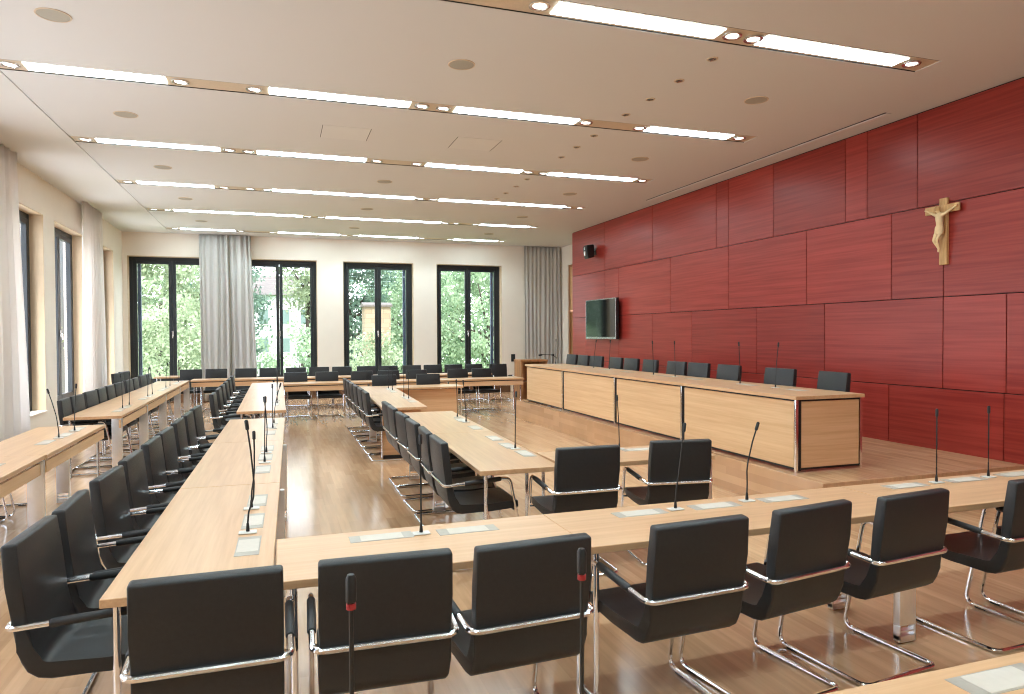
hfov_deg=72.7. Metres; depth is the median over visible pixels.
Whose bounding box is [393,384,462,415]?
conference table
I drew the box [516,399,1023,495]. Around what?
platform
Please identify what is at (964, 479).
socket
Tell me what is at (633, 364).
chair
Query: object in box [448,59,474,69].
ceiling speaker
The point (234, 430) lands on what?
conference table
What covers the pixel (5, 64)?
recessed light
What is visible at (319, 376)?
chair
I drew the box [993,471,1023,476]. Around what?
socket
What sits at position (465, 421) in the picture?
gooseneck microphone
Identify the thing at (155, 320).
leafy tree
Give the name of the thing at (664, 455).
chair
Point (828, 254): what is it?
wall
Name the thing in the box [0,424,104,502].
conference table
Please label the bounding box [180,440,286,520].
conference table
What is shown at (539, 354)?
microphone stand
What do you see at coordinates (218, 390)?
chair
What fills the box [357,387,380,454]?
chair
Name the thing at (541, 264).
curtain
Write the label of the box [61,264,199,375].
leafy tree
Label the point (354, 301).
leafy tree
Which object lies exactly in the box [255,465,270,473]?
socket
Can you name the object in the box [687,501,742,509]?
socket
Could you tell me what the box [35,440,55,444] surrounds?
socket
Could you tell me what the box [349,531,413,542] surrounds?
socket
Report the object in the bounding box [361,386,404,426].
conference table
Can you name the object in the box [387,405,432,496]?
chair
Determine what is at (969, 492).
conference table
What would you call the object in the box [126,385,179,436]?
conference table
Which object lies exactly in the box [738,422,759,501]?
gooseneck microphone
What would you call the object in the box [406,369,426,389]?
chair
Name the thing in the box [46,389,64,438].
gooseneck microphone
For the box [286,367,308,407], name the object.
chair
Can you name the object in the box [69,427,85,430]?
socket
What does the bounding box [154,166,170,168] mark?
grille
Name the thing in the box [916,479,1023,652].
chair
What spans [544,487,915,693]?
conference table
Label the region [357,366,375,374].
chair
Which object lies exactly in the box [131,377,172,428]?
chair
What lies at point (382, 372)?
chair
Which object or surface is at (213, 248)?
curtain
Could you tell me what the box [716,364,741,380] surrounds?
chair
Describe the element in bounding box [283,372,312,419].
chair
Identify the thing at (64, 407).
chair
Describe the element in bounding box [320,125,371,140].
access hatch
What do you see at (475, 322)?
leafy tree
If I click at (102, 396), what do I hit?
chair
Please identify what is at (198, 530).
conference table
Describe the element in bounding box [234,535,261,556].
socket
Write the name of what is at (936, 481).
gooseneck microphone
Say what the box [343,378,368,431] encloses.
chair
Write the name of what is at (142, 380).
chair
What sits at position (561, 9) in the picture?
recessed light
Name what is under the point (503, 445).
socket
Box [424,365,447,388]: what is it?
chair
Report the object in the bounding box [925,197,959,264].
crucifix
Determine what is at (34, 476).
conference table
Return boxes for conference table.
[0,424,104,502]
[0,455,45,527]
[63,402,146,478]
[99,482,285,693]
[100,393,165,454]
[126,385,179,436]
[147,380,189,423]
[154,375,191,405]
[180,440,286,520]
[190,377,273,406]
[213,417,284,444]
[236,398,285,418]
[244,389,284,417]
[249,382,283,389]
[274,375,350,407]
[276,514,579,693]
[284,380,368,420]
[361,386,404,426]
[366,378,447,385]
[369,394,427,458]
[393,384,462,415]
[404,411,490,505]
[427,372,488,402]
[433,431,554,519]
[443,376,523,408]
[536,445,714,514]
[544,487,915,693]
[826,652,1023,693]
[841,469,1023,512]
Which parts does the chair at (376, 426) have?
backrest, seat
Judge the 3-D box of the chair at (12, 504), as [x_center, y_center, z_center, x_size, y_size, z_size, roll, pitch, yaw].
[-5.071,1.143,6.702,0.634,0.932,0.545,-1,1,-19]
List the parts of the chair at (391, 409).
backrest, seat, frame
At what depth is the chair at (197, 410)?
7.55 m
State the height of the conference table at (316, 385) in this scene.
0.740 m
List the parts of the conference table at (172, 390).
leg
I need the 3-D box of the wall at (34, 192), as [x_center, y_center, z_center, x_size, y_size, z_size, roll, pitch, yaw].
[-6.296,-0.536,6.683,0.360,4.300,22.300,-1,1,-19]
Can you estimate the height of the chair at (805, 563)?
0.932 m
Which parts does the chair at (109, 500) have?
backrest, seat, frame, armrest, armrest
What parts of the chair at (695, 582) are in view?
armrest, seat, backrest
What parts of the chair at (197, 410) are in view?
backrest, seat, armrest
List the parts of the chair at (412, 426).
backrest, seat, frame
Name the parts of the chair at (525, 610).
armrest, frame, seat, backrest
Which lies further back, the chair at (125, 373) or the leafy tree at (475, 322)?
the leafy tree at (475, 322)
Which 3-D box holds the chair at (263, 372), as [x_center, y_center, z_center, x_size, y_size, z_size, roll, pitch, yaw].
[-5.655,0.965,16.244,0.545,0.932,0.634,-1,1,-19]
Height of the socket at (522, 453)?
0.006 m
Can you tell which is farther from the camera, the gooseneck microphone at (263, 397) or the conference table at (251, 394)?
the conference table at (251, 394)
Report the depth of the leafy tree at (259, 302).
32.84 m
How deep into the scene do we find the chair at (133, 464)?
4.52 m
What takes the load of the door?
in the wall at (566, 251)
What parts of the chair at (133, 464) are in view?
backrest, seat, frame, armrest, armrest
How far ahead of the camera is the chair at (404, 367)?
17.55 m
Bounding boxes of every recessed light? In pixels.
[0,59,755,141]
[71,136,652,182]
[117,180,585,209]
[146,208,536,227]
[166,227,504,241]
[441,0,937,71]
[674,79,683,82]
[706,57,717,61]
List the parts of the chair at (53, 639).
backrest, frame, seat, armrest, armrest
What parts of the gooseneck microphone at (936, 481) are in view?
plate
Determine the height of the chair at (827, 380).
0.932 m
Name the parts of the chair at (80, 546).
backrest, frame, seat, armrest, armrest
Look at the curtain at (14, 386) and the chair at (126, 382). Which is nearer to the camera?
the curtain at (14, 386)
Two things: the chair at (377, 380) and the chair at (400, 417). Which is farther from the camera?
the chair at (377, 380)
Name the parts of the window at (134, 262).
blind rail, sash, sash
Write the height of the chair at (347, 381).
0.932 m
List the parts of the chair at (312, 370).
backrest, frame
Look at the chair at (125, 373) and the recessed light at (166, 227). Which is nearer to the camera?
the chair at (125, 373)
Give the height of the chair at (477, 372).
0.932 m
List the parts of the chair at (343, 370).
backrest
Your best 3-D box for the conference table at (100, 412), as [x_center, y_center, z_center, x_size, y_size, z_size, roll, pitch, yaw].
[-5.314,1.191,9.185,0.617,0.744,1.757,-1,1,-19]
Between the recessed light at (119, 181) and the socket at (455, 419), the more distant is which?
the recessed light at (119, 181)
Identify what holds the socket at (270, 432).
attached to the conference table at (234, 430)
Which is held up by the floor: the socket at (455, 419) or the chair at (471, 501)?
the chair at (471, 501)
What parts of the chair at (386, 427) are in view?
backrest, seat, frame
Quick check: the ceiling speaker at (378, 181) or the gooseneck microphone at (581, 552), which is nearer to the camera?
the gooseneck microphone at (581, 552)
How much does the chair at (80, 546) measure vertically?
0.932 m
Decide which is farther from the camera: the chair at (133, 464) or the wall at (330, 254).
the wall at (330, 254)
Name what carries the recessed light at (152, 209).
in the ceiling
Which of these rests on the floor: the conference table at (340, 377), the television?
the conference table at (340, 377)
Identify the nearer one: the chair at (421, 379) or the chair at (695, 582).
the chair at (695, 582)
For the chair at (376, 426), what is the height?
0.932 m
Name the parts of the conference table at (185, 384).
leg, leg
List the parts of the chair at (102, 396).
backrest, frame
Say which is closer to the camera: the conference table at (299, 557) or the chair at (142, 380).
the conference table at (299, 557)
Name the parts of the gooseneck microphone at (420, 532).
plate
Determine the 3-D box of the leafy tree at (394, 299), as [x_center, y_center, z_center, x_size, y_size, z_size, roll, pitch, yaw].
[-4.089,-0.679,32.985,4.846,9.996,4.128,0,1,-4]
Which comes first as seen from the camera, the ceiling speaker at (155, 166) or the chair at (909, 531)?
the chair at (909, 531)
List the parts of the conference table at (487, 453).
leg, leg, leg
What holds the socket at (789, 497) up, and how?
attached to the conference table at (616, 529)
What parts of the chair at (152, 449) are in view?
backrest, seat, frame, armrest, armrest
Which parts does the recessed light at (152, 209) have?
light panel, light panel, light panel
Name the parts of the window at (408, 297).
sash, sash, blind rail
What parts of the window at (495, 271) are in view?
sash, sash, blind rail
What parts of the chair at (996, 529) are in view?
seat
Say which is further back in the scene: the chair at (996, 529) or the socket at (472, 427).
the socket at (472, 427)
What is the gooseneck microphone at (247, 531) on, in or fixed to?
on the conference table at (198, 530)
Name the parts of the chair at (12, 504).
frame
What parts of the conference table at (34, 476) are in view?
leg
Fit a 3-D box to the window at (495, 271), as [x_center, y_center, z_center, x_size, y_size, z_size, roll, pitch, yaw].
[-1.276,-0.755,20.310,1.950,3.255,0.390,-1,1,-19]
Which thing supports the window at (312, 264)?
in the wall at (330, 254)
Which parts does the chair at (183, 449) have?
backrest, seat, frame, armrest, armrest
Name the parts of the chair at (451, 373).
backrest, seat, frame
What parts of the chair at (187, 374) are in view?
seat, backrest, frame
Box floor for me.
[0,392,1023,693]
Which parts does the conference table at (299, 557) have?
leg, leg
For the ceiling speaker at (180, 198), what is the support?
attached to the ceiling
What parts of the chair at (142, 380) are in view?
backrest, frame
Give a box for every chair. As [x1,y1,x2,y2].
[0,441,26,518]
[0,497,7,522]
[0,515,127,677]
[51,489,145,693]
[57,397,111,475]
[70,394,131,467]
[82,390,138,458]
[89,465,165,568]
[95,387,138,451]
[104,384,154,444]
[111,372,152,414]
[114,382,161,439]
[118,371,130,379]
[118,449,181,535]
[120,565,294,693]
[123,379,168,433]
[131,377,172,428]
[138,375,177,423]
[140,435,194,513]
[144,373,182,419]
[155,426,202,491]
[170,417,211,477]
[180,369,203,409]
[181,411,218,463]
[189,405,223,452]
[202,369,226,411]
[209,392,253,432]
[215,387,258,423]
[219,384,259,417]
[223,381,261,417]
[226,378,263,417]
[230,375,263,413]
[235,368,256,391]
[259,368,279,381]
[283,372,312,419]
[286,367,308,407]
[307,548,458,693]
[309,367,332,407]
[315,371,344,418]
[331,366,351,406]
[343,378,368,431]
[346,380,380,436]
[349,382,380,441]
[350,371,372,416]
[353,384,380,447]
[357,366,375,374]
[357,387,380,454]
[362,390,403,461]
[372,375,396,385]
[378,370,399,378]
[379,365,397,370]
[381,401,428,487]
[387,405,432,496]
[395,411,462,512]
[402,365,420,373]
[405,418,483,525]
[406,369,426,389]
[416,374,446,389]
[418,426,501,518]
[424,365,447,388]
[427,533,593,693]
[429,434,518,570]
[444,364,469,401]
[447,369,477,411]
[465,364,489,401]
[472,368,501,411]
[489,364,514,401]
[527,444,621,576]
[566,354,577,364]
[577,355,589,365]
[584,514,748,693]
[589,356,603,367]
[608,357,623,368]
[621,439,712,565]
[623,358,639,370]
[642,359,658,372]
[666,361,686,375]
[679,499,851,693]
[687,362,710,377]
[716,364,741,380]
[764,367,796,386]
[778,488,949,685]
[817,371,850,391]
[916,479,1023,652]
[980,510,1023,614]
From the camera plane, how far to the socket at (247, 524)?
3.40 m
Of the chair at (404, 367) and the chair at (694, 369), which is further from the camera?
the chair at (404, 367)
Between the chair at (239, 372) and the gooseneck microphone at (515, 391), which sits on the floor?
the chair at (239, 372)
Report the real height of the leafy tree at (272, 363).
5.685 m
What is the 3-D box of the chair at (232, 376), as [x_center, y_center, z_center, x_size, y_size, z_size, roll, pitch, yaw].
[-5.078,1.016,13.399,0.634,0.932,0.545,-1,1,-19]
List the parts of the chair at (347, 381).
backrest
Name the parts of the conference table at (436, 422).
leg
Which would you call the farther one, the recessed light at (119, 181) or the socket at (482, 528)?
the recessed light at (119, 181)
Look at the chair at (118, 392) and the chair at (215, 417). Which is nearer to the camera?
the chair at (215, 417)
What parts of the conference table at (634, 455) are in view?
leg, leg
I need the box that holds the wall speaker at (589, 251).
[583,244,595,258]
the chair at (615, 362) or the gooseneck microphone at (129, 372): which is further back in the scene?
the chair at (615, 362)
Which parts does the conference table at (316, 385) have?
leg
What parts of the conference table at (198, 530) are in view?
leg, leg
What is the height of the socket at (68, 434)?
0.006 m
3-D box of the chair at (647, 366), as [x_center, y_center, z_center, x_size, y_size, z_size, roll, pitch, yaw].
[1.982,0.672,11.228,0.634,0.932,0.545,-1,1,-16]
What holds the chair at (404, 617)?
on the floor
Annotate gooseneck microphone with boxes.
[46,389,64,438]
[69,384,79,431]
[119,374,125,408]
[126,372,129,405]
[238,420,256,534]
[243,431,259,509]
[259,396,270,463]
[261,397,271,453]
[269,384,276,428]
[270,383,280,423]
[345,573,356,693]
[406,371,410,398]
[412,434,430,535]
[454,379,460,417]
[462,380,468,422]
[510,391,520,449]
[577,548,585,693]
[616,395,624,448]
[666,423,685,510]
[737,342,742,383]
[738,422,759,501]
[771,342,779,387]
[928,409,944,483]
[980,406,995,477]
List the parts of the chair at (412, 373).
backrest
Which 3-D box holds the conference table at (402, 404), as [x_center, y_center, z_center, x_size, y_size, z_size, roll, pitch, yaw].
[-1.707,1.154,10.209,0.606,0.744,1.997,-1,1,-17]
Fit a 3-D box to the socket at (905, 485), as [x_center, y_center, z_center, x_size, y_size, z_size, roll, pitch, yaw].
[2.481,0.876,4.385,0.300,0.006,0.105,-1,1,-19]
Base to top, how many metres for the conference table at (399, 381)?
0.740 m
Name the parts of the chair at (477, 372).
backrest, seat, frame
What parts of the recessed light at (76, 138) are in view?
light panel, light panel, light panel, light panel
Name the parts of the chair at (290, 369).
backrest, frame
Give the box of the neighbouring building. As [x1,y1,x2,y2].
[60,241,64,392]
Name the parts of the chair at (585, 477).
armrest, seat, backrest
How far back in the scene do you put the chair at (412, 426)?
6.24 m
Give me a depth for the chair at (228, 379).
12.35 m
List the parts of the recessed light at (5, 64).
light panel, light panel, light panel, light panel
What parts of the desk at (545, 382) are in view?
panel, backing frame, corner post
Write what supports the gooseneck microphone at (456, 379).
on the conference table at (436, 422)
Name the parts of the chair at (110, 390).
backrest, frame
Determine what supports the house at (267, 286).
on the ground
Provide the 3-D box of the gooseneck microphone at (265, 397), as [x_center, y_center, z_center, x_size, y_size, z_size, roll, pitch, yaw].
[-1.879,0.626,5.277,0.084,0.505,0.056,-1,1,-19]
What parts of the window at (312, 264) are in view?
sash, sash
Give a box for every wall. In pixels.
[17,162,123,429]
[122,231,524,391]
[560,244,571,363]
[572,77,1023,464]
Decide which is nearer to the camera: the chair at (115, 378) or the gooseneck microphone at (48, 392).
the gooseneck microphone at (48, 392)
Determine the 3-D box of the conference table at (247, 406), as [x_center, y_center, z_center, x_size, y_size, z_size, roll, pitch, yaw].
[-3.502,1.171,9.790,0.597,0.744,1.847,-1,1,-19]
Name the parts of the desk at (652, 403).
panel, backing frame, corner post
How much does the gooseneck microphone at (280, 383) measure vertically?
0.445 m
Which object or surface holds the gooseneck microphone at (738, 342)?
on the desk at (800, 428)
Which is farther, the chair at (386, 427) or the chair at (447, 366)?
the chair at (447, 366)
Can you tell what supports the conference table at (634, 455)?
on the floor
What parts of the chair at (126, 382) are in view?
backrest, frame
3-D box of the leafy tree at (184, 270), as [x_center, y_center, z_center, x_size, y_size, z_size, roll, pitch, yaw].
[-14.158,-0.449,27.873,5.765,9.826,4.932,-1,1,-34]
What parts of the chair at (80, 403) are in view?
backrest, seat, frame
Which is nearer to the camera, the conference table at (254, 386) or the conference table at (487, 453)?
the conference table at (487, 453)
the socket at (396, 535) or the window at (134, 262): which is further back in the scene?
the window at (134, 262)
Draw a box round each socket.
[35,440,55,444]
[56,432,75,436]
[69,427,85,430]
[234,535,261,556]
[241,513,264,528]
[246,523,249,531]
[247,494,267,506]
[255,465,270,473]
[258,454,272,460]
[260,445,273,450]
[265,430,275,434]
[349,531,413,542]
[436,524,498,535]
[454,418,464,421]
[468,425,481,429]
[485,436,502,440]
[498,443,516,448]
[515,450,535,456]
[611,508,668,517]
[620,447,648,451]
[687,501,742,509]
[755,494,808,502]
[881,482,930,488]
[940,476,987,482]
[944,663,1023,693]
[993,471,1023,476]
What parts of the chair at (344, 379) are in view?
backrest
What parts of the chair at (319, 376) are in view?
backrest, seat, frame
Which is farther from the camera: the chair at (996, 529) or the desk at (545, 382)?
the desk at (545, 382)
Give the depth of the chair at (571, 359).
14.25 m
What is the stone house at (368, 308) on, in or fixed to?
on the ground
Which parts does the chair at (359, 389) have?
backrest, frame, seat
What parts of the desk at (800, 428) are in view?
panel, backing frame, corner post, frame, panel, corner post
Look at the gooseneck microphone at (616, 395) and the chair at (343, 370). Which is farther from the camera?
the chair at (343, 370)
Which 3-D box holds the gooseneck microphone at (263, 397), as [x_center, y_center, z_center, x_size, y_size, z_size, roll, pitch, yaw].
[-2.021,0.638,5.715,0.084,0.465,0.056,-1,1,-19]
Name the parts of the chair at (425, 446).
backrest, seat, armrest, frame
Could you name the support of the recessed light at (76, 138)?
in the ceiling
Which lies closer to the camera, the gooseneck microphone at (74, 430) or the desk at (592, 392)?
the gooseneck microphone at (74, 430)
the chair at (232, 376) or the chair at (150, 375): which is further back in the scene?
the chair at (150, 375)
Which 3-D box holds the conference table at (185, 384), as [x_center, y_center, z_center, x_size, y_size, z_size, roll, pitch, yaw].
[-6.986,1.105,14.151,0.617,0.744,1.557,-1,1,-19]
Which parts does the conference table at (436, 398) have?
panel, leg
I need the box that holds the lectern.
[514,359,547,399]
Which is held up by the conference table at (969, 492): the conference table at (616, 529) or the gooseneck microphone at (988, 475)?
the gooseneck microphone at (988, 475)
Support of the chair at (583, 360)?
on the platform
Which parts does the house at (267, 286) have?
pane, pane, pane, pane, pane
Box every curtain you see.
[0,144,30,440]
[81,201,106,391]
[199,234,230,401]
[229,235,256,398]
[524,246,560,363]
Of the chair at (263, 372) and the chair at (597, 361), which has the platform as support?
the chair at (597, 361)
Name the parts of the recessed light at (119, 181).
light panel, light panel, light panel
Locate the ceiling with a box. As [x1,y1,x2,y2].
[0,0,1023,247]
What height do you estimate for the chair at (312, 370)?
0.932 m
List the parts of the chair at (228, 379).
backrest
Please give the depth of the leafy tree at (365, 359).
25.97 m
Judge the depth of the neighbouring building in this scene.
34.80 m
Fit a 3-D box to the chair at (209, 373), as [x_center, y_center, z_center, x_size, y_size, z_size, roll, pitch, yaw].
[-6.764,0.978,15.871,0.545,0.932,0.634,-1,1,-19]
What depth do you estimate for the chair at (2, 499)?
6.37 m
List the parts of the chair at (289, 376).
backrest, frame, seat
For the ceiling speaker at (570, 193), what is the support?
attached to the ceiling
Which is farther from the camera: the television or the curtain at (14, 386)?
the television
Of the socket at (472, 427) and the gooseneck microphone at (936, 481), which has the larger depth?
the socket at (472, 427)
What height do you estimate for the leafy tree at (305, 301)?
10.666 m
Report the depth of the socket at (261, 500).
4.07 m
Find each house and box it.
[253,276,307,375]
[360,302,392,365]
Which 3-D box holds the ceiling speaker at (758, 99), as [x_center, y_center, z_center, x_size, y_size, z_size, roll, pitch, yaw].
[2.722,-2.749,7.749,0.262,0.010,0.262,-1,1,-19]
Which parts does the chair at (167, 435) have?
backrest, seat, frame, armrest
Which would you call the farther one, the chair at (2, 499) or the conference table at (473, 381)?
the conference table at (473, 381)
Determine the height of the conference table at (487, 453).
0.744 m
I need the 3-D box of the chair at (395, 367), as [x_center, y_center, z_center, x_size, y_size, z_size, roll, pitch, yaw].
[-3.001,0.935,17.137,0.545,0.932,0.634,-1,1,-19]
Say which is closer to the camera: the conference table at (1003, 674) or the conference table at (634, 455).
the conference table at (1003, 674)
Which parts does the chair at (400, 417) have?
backrest, frame, seat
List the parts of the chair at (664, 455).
armrest, seat, backrest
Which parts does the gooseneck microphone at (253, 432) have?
plate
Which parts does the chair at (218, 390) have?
backrest, frame, seat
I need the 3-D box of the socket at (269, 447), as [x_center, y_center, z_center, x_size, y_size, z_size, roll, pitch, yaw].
[-2.094,0.869,5.955,0.105,0.006,0.300,-1,1,-18]
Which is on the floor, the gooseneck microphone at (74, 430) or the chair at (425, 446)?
the chair at (425, 446)
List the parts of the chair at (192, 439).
backrest, seat, frame, armrest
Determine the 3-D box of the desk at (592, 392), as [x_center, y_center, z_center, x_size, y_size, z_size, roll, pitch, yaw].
[1.584,0.763,11.405,0.840,0.748,2.000,-1,1,-19]
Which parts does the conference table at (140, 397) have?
leg, leg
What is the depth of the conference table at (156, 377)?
16.46 m
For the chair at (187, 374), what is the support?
on the floor
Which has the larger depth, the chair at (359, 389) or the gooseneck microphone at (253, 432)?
the chair at (359, 389)
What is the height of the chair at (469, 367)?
0.932 m
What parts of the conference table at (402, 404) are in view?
leg, leg, panel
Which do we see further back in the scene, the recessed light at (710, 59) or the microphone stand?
the microphone stand
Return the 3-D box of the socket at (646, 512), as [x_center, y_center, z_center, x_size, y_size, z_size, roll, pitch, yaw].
[0.690,0.897,3.751,0.300,0.006,0.105,-1,1,-19]
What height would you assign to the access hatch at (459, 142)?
0.013 m
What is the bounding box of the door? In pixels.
[569,265,572,353]
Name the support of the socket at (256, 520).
attached to the conference table at (198, 530)
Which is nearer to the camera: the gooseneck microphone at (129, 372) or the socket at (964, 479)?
the socket at (964, 479)
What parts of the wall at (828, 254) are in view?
wall panel, wall panel, wall panel, wall panel, wall panel, wall panel, wall panel, wall panel, wall panel, wall panel, wall panel, wall panel, wall panel, wall panel, wall panel, wall panel, wall panel, wall panel, wall panel, wall panel, wall panel, wall panel, wall panel, wall panel, wall panel, wall panel, wall panel, wall panel, wall panel, wall panel, wall panel, wall panel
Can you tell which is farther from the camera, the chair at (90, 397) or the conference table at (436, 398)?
the conference table at (436, 398)
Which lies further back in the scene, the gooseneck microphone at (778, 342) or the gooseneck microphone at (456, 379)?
the gooseneck microphone at (456, 379)
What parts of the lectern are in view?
panel, panel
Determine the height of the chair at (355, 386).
0.932 m
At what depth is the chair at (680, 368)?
10.50 m
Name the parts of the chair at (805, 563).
seat, backrest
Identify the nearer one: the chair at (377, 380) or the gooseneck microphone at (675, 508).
the gooseneck microphone at (675, 508)
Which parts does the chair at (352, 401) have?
backrest, frame, seat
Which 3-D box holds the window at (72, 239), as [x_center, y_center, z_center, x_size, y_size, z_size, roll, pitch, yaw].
[-8.355,-0.581,12.943,0.330,3.255,1.920,-1,1,-19]
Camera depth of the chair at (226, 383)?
11.60 m
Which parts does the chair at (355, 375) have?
backrest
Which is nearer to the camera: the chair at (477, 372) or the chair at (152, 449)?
the chair at (152, 449)
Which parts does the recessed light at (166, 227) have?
light panel, light panel, light panel, light panel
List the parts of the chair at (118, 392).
backrest, frame, seat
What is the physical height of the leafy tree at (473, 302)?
10.736 m
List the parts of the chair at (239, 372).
seat, backrest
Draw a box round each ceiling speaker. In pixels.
[34,7,71,22]
[113,111,137,117]
[153,165,171,169]
[178,197,192,199]
[377,180,391,183]
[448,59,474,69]
[563,192,576,195]
[631,157,648,161]
[744,96,768,103]
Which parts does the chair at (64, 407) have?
backrest, frame, armrest, seat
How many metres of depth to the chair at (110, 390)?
11.04 m
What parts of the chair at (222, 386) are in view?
backrest, seat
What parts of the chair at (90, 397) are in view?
backrest, seat, frame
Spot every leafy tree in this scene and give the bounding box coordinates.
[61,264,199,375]
[137,264,200,376]
[138,290,200,377]
[189,267,275,355]
[256,319,356,374]
[270,267,310,362]
[291,269,400,370]
[349,328,402,372]
[353,270,452,372]
[382,270,471,371]
[385,272,489,368]
[441,271,493,368]
[473,302,489,362]
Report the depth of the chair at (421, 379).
13.65 m
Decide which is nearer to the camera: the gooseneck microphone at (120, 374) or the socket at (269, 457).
the socket at (269, 457)
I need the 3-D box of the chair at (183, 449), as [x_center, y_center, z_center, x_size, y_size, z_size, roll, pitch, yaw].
[-2.801,1.135,6.500,0.634,0.932,0.545,-1,1,-18]
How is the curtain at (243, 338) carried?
hanging from the ceiling
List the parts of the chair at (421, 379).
backrest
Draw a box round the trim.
[168,385,510,402]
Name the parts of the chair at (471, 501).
backrest, seat, armrest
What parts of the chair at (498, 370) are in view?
backrest, frame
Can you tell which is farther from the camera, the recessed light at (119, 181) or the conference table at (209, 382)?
the conference table at (209, 382)
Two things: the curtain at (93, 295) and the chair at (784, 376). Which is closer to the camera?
the chair at (784, 376)
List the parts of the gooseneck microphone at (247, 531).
plate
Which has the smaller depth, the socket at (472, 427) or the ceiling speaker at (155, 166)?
the socket at (472, 427)
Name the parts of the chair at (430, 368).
backrest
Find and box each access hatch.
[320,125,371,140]
[448,137,500,150]
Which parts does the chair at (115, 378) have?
backrest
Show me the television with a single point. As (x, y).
(602, 315)
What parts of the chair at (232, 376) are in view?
backrest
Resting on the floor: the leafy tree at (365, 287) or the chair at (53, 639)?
the chair at (53, 639)
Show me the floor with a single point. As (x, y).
(334, 487)
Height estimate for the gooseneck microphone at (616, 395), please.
0.455 m
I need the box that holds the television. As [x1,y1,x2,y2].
[586,297,618,338]
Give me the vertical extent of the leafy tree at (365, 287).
11.844 m
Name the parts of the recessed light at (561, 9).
light panel, light panel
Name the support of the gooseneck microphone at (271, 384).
on the conference table at (234, 430)
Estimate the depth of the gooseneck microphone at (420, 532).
3.37 m
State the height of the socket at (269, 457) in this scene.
0.006 m
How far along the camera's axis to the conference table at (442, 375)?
17.11 m
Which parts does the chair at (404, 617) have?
armrest, frame, seat, backrest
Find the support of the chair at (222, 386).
on the floor
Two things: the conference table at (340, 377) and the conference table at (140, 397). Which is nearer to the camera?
the conference table at (140, 397)
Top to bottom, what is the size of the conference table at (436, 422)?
0.744 m
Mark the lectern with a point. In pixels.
(520, 370)
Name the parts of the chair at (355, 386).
backrest, frame, seat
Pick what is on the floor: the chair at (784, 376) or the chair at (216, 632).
the chair at (216, 632)
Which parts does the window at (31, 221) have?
sash, sill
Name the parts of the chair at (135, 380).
backrest, frame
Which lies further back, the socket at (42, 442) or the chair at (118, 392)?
the chair at (118, 392)
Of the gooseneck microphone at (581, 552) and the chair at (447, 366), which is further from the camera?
the chair at (447, 366)
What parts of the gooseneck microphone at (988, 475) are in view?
plate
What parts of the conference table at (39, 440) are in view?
leg, leg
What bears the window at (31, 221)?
in the wall at (34, 192)
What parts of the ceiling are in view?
air slot trim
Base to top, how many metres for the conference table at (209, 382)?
0.740 m
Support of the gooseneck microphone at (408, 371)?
on the conference table at (402, 404)
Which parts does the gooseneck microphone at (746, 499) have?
plate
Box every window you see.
[19,203,47,416]
[54,221,83,400]
[103,246,114,385]
[127,255,198,382]
[252,259,317,376]
[343,261,413,374]
[436,264,501,372]
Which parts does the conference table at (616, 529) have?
leg, leg, leg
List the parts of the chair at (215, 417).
backrest, seat, frame, armrest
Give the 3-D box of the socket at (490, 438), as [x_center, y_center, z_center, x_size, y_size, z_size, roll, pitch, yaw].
[-0.164,0.850,6.463,0.105,0.006,0.300,-1,1,-17]
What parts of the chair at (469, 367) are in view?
backrest, frame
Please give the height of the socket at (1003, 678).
0.006 m
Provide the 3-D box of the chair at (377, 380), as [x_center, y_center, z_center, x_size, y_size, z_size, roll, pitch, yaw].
[-2.355,1.007,13.156,0.545,0.932,0.634,-1,1,-23]
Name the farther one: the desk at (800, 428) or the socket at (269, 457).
the desk at (800, 428)
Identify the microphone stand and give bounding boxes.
[539,354,556,363]
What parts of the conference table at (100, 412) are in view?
leg, leg, leg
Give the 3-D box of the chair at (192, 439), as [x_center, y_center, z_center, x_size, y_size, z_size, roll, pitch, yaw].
[-2.985,1.125,7.082,0.634,0.932,0.545,-1,1,-18]
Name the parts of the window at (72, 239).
sash, handle, sash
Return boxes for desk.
[525,364,602,410]
[561,368,662,424]
[613,374,732,439]
[680,381,864,472]
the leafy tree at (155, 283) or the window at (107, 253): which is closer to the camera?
the window at (107, 253)
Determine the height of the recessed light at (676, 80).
0.015 m
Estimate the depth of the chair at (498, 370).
18.06 m
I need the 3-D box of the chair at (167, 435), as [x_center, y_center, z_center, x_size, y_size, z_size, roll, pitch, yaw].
[-2.593,1.147,5.841,0.634,0.932,0.545,-1,1,-16]
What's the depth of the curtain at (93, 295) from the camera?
13.87 m
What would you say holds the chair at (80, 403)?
on the floor
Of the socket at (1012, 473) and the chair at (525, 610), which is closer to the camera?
the chair at (525, 610)
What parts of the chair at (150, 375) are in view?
backrest, frame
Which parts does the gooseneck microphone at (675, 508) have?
plate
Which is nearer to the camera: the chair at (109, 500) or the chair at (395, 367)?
the chair at (109, 500)
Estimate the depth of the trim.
18.79 m
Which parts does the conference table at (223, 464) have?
leg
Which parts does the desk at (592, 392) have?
panel, backing frame, corner post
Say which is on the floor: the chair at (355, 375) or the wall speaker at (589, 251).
the chair at (355, 375)
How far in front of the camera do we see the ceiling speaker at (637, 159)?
10.35 m
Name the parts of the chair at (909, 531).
seat, backrest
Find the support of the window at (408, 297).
in the wall at (330, 254)
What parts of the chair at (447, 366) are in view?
backrest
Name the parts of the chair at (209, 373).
frame, seat, backrest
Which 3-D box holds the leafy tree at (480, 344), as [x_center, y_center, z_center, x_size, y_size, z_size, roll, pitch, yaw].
[-0.873,-0.647,29.270,6.248,10.041,4.966,0,1,3]
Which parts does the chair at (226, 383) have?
backrest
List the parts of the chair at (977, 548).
armrest, seat, armrest, backrest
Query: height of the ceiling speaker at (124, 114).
0.010 m

